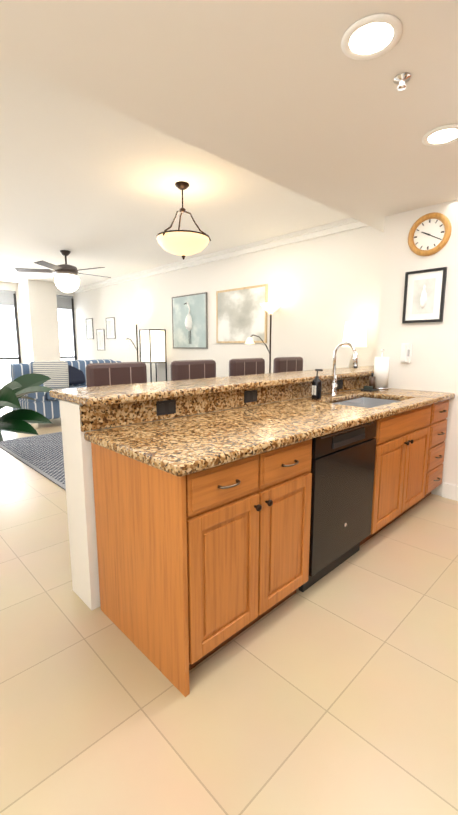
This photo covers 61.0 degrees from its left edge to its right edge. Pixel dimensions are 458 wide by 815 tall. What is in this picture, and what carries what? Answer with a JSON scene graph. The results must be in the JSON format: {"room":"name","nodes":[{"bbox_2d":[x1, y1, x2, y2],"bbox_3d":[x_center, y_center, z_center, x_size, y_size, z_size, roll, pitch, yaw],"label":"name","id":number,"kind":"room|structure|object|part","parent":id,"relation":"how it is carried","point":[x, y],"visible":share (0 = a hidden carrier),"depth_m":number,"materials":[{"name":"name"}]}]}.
{"room":"dining room and kitchen","nodes":[
{"label":"dining room and kitchen","id":0,"kind":"room"},
{"bbox_2d":[0,282,78,362],"bbox_3d":[-6.210,-1.421,8.181,6.070,2.840,0.150,-9,12,-44],"label":"wall","id":1,"kind":"structure","parent":0,"point":[8,286],"depth_m":9.23,"materials":[{"name":"white paint"}]},
{"bbox_2d":[0,290,76,388],"bbox_3d":[-5.161,-1.476,9.164,3.140,2.480,0.090,-9,12,-44],"label":"window","id":2,"kind":"structure","parent":1,"relation":"attached to","point":[10,352],"depth_m":9.23,"materials":[{"name":"grey glass"}]},
{"bbox_2d":[0,58,350,286],"bbox_3d":[-3.263,-2.300,4.976,6.070,0.100,8.300,-9,12,-44],"label":"ceiling","id":3,"kind":"structure","parent":0,"point":[86,182],"depth_m":3.73,"materials":[{"name":"white paint"}]},
{"bbox_2d":[15,250,110,292],"bbox_3d":[-2.496,-2.107,6.081,1.355,0.625,1.409,-9,12,-44],"label":"ceiling fan","id":4,"kind":"object","parent":3,"relation":"hanging from","point":[66,278],"visible":1,"depth_m":5.93,"materials":[{"name":"bronze metal"},{"name":"dark wood"},{"name":"frosted glass"}]},
{"bbox_2d":[156,181,210,259],"bbox_3d":[-0.426,-1.694,3.559,0.504,0.650,0.494,-9,12,-44],"label":"dining pendant light","id":5,"kind":"object","parent":3,"relation":"hanging from","point":[183,243],"visible":1,"depth_m":3.46,"materials":[{"name":"white glass"}]},
{"bbox_2d":[81,374,370,429],"bbox_3d":[0.348,-0.105,2.753,2.852,0.120,0.021,-9,12,-44],"label":"backsplash","id":6,"kind":"structure","parent":0,"relation":"attached to","point":[92,417],"depth_m":2.22,"materials":[{"name":"beige stone"}]},
{"bbox_2d":[0,407,457,814],"bbox_3d":[-2.154,0.693,4.298,6.670,0.120,12.080,-9,12,-44],"label":"floor","id":7,"kind":"structure","parent":0,"point":[334,691],"depth_m":1.46,"materials":[{"name":"tile"}]},
{"bbox_2d":[0,373,53,441],"bbox_3d":[-2.754,0.145,4.250,1.574,0.976,1.499,-9,12,-44],"label":"plant","id":8,"kind":"object","parent":7,"relation":"on","point":[19,420],"visible":0.96,"depth_m":4.33,"materials":[{"name":"green plant"}]},
{"bbox_2d":[0,432,65,490],"bbox_3d":[-1.317,0.480,5.215,2.620,0.012,2.700,-9,12,-44],"label":"area rug","id":9,"kind":"object","parent":7,"relation":"on","point":[42,454],"visible":0.17,"depth_m":4.70,"materials":[{"name":"grey fabric"}]},
{"bbox_2d":[17,279,60,362],"bbox_3d":[-4.477,-1.538,9.235,0.610,2.740,0.750,-9,12,-44],"label":"column","id":10,"kind":"structure","parent":7,"relation":"on","point":[38,315],"depth_m":8.90,"materials":[{"name":"white paint"}]},
{"bbox_2d":[10,359,120,428],"bbox_3d":[-2.664,-0.322,6.968,2.030,1.049,1.000,-9,12,-44],"label":"sofa","id":11,"kind":"object","parent":7,"relation":"on","point":[64,374],"visible":0.21,"depth_m":6.48,"materials":[{"name":"blue fabric"}]},
{"bbox_2d":[32,360,85,391],"bbox_3d":[-2.885,-0.557,6.692,0.917,0.497,0.480,-9,12,-44],"label":"pillow","id":12,"kind":"object","parent":11,"relation":"on","point":[64,374],"depth_m":6.54,"materials":[{"name":"white fabric"}]},
{"bbox_2d":[57,398,96,609],"bbox_3d":[0.261,0.330,2.913,2.852,1.030,0.228,-9,12,-44],"label":"half wall","id":13,"kind":"structure","parent":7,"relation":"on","point":[75,452],"depth_m":1.91,"materials":[{"name":"white paint"}]},
{"bbox_2d":[49,366,373,405],"bbox_3d":[0.521,-0.245,3.128,3.637,0.040,0.475,-9,12,-44],"label":"countertop","id":14,"kind":"structure","parent":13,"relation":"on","point":[117,395],"depth_m":2.26,"materials":[{"name":"beige stone"}]},
{"bbox_2d":[374,349,388,388],"bbox_3d":[1.385,-0.351,3.536,0.150,0.358,0.150,-9,12,-44],"label":"paper towel holder","id":15,"kind":"object","parent":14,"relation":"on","point":[381,366],"visible":0.9,"depth_m":3.49,"materials":[{"name":"white paper"}]},
{"bbox_2d":[86,362,146,386],"bbox_3d":[-0.680,0.271,2.821,0.510,1.178,0.500,-9,12,-44],"label":"bar stool","id":16,"kind":"object","parent":7,"relation":"on","point":[105,374],"visible":0.21,"depth_m":2.84,"materials":[{"name":"brown leather"}]},
{"bbox_3d":[-0.814,-0.178,2.889,0.178,0.312,0.046,-9,12,-44],"label":"trim","id":17,"kind":"part","parent":16,"relation":"part of","materials":[{"name":"beige"}]},
{"bbox_2d":[122,316,143,361],"bbox_3d":[-1.925,-0.888,7.939,0.310,1.862,0.560,-9,12,-44],"label":"floor lamp","id":18,"kind":"object","parent":7,"relation":"on","point":[136,320],"visible":0.75,"depth_m":7.72,"materials":[{"name":"brown metal"}]},
{"bbox_2d":[139,329,166,381],"bbox_3d":[-1.441,-0.676,7.439,0.360,1.600,0.360,-9,12,-44],"label":"light","id":19,"kind":"object","parent":7,"relation":"on","point":[152,344],"visible":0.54,"depth_m":7.26,"materials":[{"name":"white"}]},
{"bbox_2d":[170,360,215,380],"bbox_3d":[-0.157,0.192,3.324,0.510,1.178,0.500,-9,12,-44],"label":"bar stool","id":20,"kind":"object","parent":7,"relation":"on","point":[188,369],"visible":0.1,"depth_m":3.33,"materials":[{"name":"brown leather"}]},
{"bbox_3d":[-0.291,-0.258,3.392,0.178,0.312,0.046,-9,12,-44],"label":"trim","id":21,"kind":"part","parent":20,"relation":"part of","materials":[{"name":"beige"}]},
{"bbox_2d":[89,438,320,696],"bbox_3d":[-0.112,0.572,1.905,0.806,0.868,0.683,-9,12,-44],"label":"base cabinet","id":22,"kind":"object","parent":7,"relation":"on","point":[207,517],"depth_m":1.59,"materials":[{"name":"brown wood"}]},
{"bbox_2d":[81,386,454,477],"bbox_3d":[0.607,0.016,2.503,2.852,0.040,0.720,-9,12,-44],"label":"countertop","id":23,"kind":"structure","parent":22,"relation":"on","point":[188,445],"depth_m":1.82,"materials":[{"name":"beige stone"}]},
{"bbox_3d":[0.351,-0.104,2.750,2.852,0.120,0.029,-9,12,-44],"label":"backsplash panel","id":24,"kind":"part","parent":23,"relation":"part of","materials":[{"name":"stone"}]},
{"bbox_2d":[312,369,322,398],"bbox_3d":[0.648,-0.173,2.864,0.072,0.218,0.076,-9,12,-44],"label":"soap bottle","id":25,"kind":"object","parent":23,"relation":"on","point":[316,387],"visible":0.98,"depth_m":2.84,"materials":[{"name":"black"}]},
{"bbox_2d":[329,342,357,395],"bbox_3d":[0.887,-0.292,2.982,0.091,0.416,0.223,-9,12,-44],"label":"faucet","id":26,"kind":"object","parent":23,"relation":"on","point":[334,385],"visible":1,"depth_m":3.01,"materials":[{"name":"silver metal"}]},
{"bbox_2d":[361,373,378,391],"bbox_3d":[1.234,-0.223,3.394,0.140,0.150,0.100,-9,12,-44],"label":"caddy","id":27,"kind":"object","parent":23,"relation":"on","point":[371,387],"visible":1,"depth_m":3.39,"materials":[{"name":"black"}]},
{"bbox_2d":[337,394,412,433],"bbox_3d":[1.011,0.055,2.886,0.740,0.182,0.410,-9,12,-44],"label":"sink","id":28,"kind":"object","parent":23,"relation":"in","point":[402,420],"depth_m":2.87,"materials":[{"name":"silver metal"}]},
{"bbox_2d":[229,358,264,375],"bbox_3d":[0.330,0.117,3.793,0.510,1.178,0.500,-9,12,-44],"label":"bar stool","id":29,"kind":"object","parent":7,"relation":"on","point":[245,366],"visible":0.21,"depth_m":3.80,"materials":[{"name":"brown leather"}]},
{"bbox_3d":[0.196,-0.332,3.861,0.178,0.312,0.046,-9,12,-44],"label":"trim","id":30,"kind":"part","parent":29,"relation":"part of","materials":[{"name":"beige leather"}]},
{"bbox_2d":[245,302,281,372],"bbox_3d":[0.481,-0.501,5.497,0.310,1.862,0.560,-9,12,-44],"label":"floor lamp","id":31,"kind":"object","parent":7,"relation":"on","point":[270,308],"visible":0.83,"depth_m":5.28,"materials":[{"name":"white glass"}]},
{"bbox_2d":[273,357,302,372],"bbox_3d":[0.810,0.044,4.254,0.510,1.178,0.500,-9,12,-44],"label":"bar stool","id":32,"kind":"object","parent":7,"relation":"on","point":[286,364],"visible":0.15,"depth_m":4.25,"materials":[{"name":"brown leather"}]},
{"bbox_3d":[0.676,-0.405,4.322,0.178,0.312,0.046,-9,12,-44],"label":"trim","id":33,"kind":"part","parent":32,"relation":"part of","materials":[{"name":"beige leather"}]},
{"bbox_2d":[313,418,384,583],"bbox_3d":[0.415,0.492,2.412,0.802,0.868,0.683,-9,12,-44],"label":"dishwasher","id":34,"kind":"object","parent":7,"relation":"on","point":[350,463],"depth_m":2.18,"materials":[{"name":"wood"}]},
{"bbox_2d":[377,426,416,532],"bbox_3d":[0.997,0.508,2.972,0.800,0.660,0.460,-9,12,-44],"label":"base cabinet","id":35,"kind":"object","parent":7,"relation":"on","point":[397,476],"depth_m":2.65,"materials":[{"name":"brown wood"}]},
{"bbox_2d":[376,199,457,495],"bbox_3d":[1.953,-0.503,3.669,0.790,2.440,0.790,-9,12,-44],"label":"wall","id":36,"kind":"structure","parent":7,"relation":"on","point":[432,366],"depth_m":3.36,"materials":[{"name":"white paint"}]},
{"bbox_2d":[400,343,411,362],"bbox_3d":[1.571,-0.485,3.458,0.048,0.170,0.084,-9,12,-44],"label":"wall phone","id":37,"kind":"object","parent":36,"relation":"attached to","point":[406,351],"visible":0.98,"depth_m":3.44,"materials":[{"name":"white plastic"}]},
{"bbox_2d":[402,267,446,322],"bbox_3d":[1.651,-0.944,3.305,0.056,0.435,0.325,-9,12,-44],"label":"framed picture","id":38,"kind":"object","parent":36,"relation":"attached to","point":[424,296],"visible":1,"depth_m":3.29},
{"bbox_2d":[408,212,451,255],"bbox_3d":[1.656,-1.436,3.228,0.036,0.336,0.336,-9,12,-44],"label":"wall clock","id":39,"kind":"object","parent":36,"relation":"attached to","point":[429,234],"visible":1,"depth_m":3.22,"materials":[{"name":"brown wood"}]},
{"bbox_2d":[442,482,457,500],"bbox_3d":[-2.154,0.570,4.278,6.070,0.130,11.480,-9,12,-44],"label":"baseboard","id":40,"kind":"structure","parent":36,"relation":"attached to","point":[449,491],"depth_m":3.33,"materials":[{"name":"white wood"}]},
{"bbox_2d":[409,398,450,509],"bbox_3d":[1.446,0.335,3.403,0.479,0.868,0.683,-9,12,-44],"label":"base cabinet","id":41,"kind":"object","parent":7,"relation":"on","point":[430,421],"depth_m":3.03,"materials":[{"name":"brown wood"}]},
{"bbox_3d":[1.279,0.198,4.691,0.400,0.735,0.500,-9,12,-44],"label":"side table","id":42,"kind":"object","parent":7,"relation":"on","visible":0},
{"bbox_2d":[342,321,366,366],"bbox_3d":[1.418,-0.554,4.427,0.270,0.830,0.270,-9,12,-44],"label":"table lamp","id":43,"kind":"object","parent":42,"relation":"on","point":[355,333],"visible":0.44,"depth_m":4.28,"materials":[{"name":"beige fabric"}]},
{"bbox_2d":[0,0,457,231],"bbox_3d":[0.741,-1.508,0.938,6.070,0.400,3.180,-9,12,-44],"label":"ceiling","id":44,"kind":"structure","parent":0,"point":[290,95],"depth_m":1.70,"materials":[{"name":"white paint"}]},
{"bbox_2d":[341,13,401,59],"bbox_3d":[0.532,-1.381,1.458,0.216,0.009,0.216,-9,12,-44],"label":"recessed light","id":45,"kind":"object","parent":44,"relation":"in","point":[371,36],"visible":1,"depth_m":1.45,"materials":[{"name":"white glass"}]},
{"bbox_2d":[393,73,410,90],"bbox_3d":[0.747,-1.401,1.681,0.068,0.040,0.070,-9,12,-44],"label":"sprinkler","id":46,"kind":"object","parent":44,"relation":"attached to","point":[401,79],"visible":1,"depth_m":1.67,"materials":[{"name":"silver metal"}]},
{"bbox_2d":[422,124,457,145],"bbox_3d":[1.178,-1.489,2.134,0.216,0.009,0.216,-9,12,-44],"label":"recessed light","id":47,"kind":"object","parent":44,"relation":"in","point":[443,135],"visible":1,"depth_m":2.14,"materials":[{"name":"white glass"}]},
{"bbox_2d":[75,226,383,381],"bbox_3d":[0.075,-1.109,6.208,0.150,2.840,11.780,-9,12,-44],"label":"wall","id":48,"kind":"structure","parent":0,"point":[323,290],"depth_m":5.41,"materials":[{"name":"white paint"}]},
{"bbox_2d":[86,318,93,338],"bbox_3d":[-3.440,-1.941,9.606,0.019,0.500,0.360,-9,12,-44],"label":"picture","id":49,"kind":"object","parent":48,"relation":"attached to","point":[89,329],"visible":0.98,"depth_m":9.59,"materials":[{"name":"grey paper"}]},
{"bbox_2d":[96,329,104,349],"bbox_3d":[-3.049,-1.612,9.252,0.019,0.500,0.380,-9,12,-44],"label":"picture","id":50,"kind":"object","parent":48,"relation":"attached to","point":[100,333],"visible":0.98,"depth_m":9.24,"materials":[{"name":"grey"}]},
{"bbox_2d":[106,317,115,338],"bbox_3d":[-2.694,-1.801,8.852,0.019,0.480,0.400,-9,12,-44],"label":"picture","id":51,"kind":"object","parent":48,"relation":"attached to","point":[110,328],"visible":0.98,"depth_m":8.84,"materials":[{"name":"grey paper"}]},
{"bbox_2d":[172,292,207,348],"bbox_3d":[-0.710,-1.498,6.814,0.162,0.920,0.960,-9,12,-44],"label":"framed picture","id":52,"kind":"object","parent":48,"relation":"attached to","point":[190,321],"visible":0.98,"depth_m":6.75,"materials":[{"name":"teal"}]},
{"bbox_2d":[72,218,368,292],"bbox_3d":[-1.120,-2.523,7.053,0.090,0.110,8.300,-9,12,-44],"label":"crown molding","id":53,"kind":"structure","parent":48,"relation":"attached to","point":[340,226],"depth_m":5.66,"materials":[{"name":"white"}]},
{"bbox_2d":[216,284,267,342],"bbox_3d":[0.171,-1.399,5.932,0.024,0.820,1.060,-9,12,-44],"label":"framed picture","id":54,"kind":"object","parent":48,"relation":"attached to","point":[241,315],"visible":0.92,"depth_m":5.90,"materials":[{"name":"white paper"}]}
]}

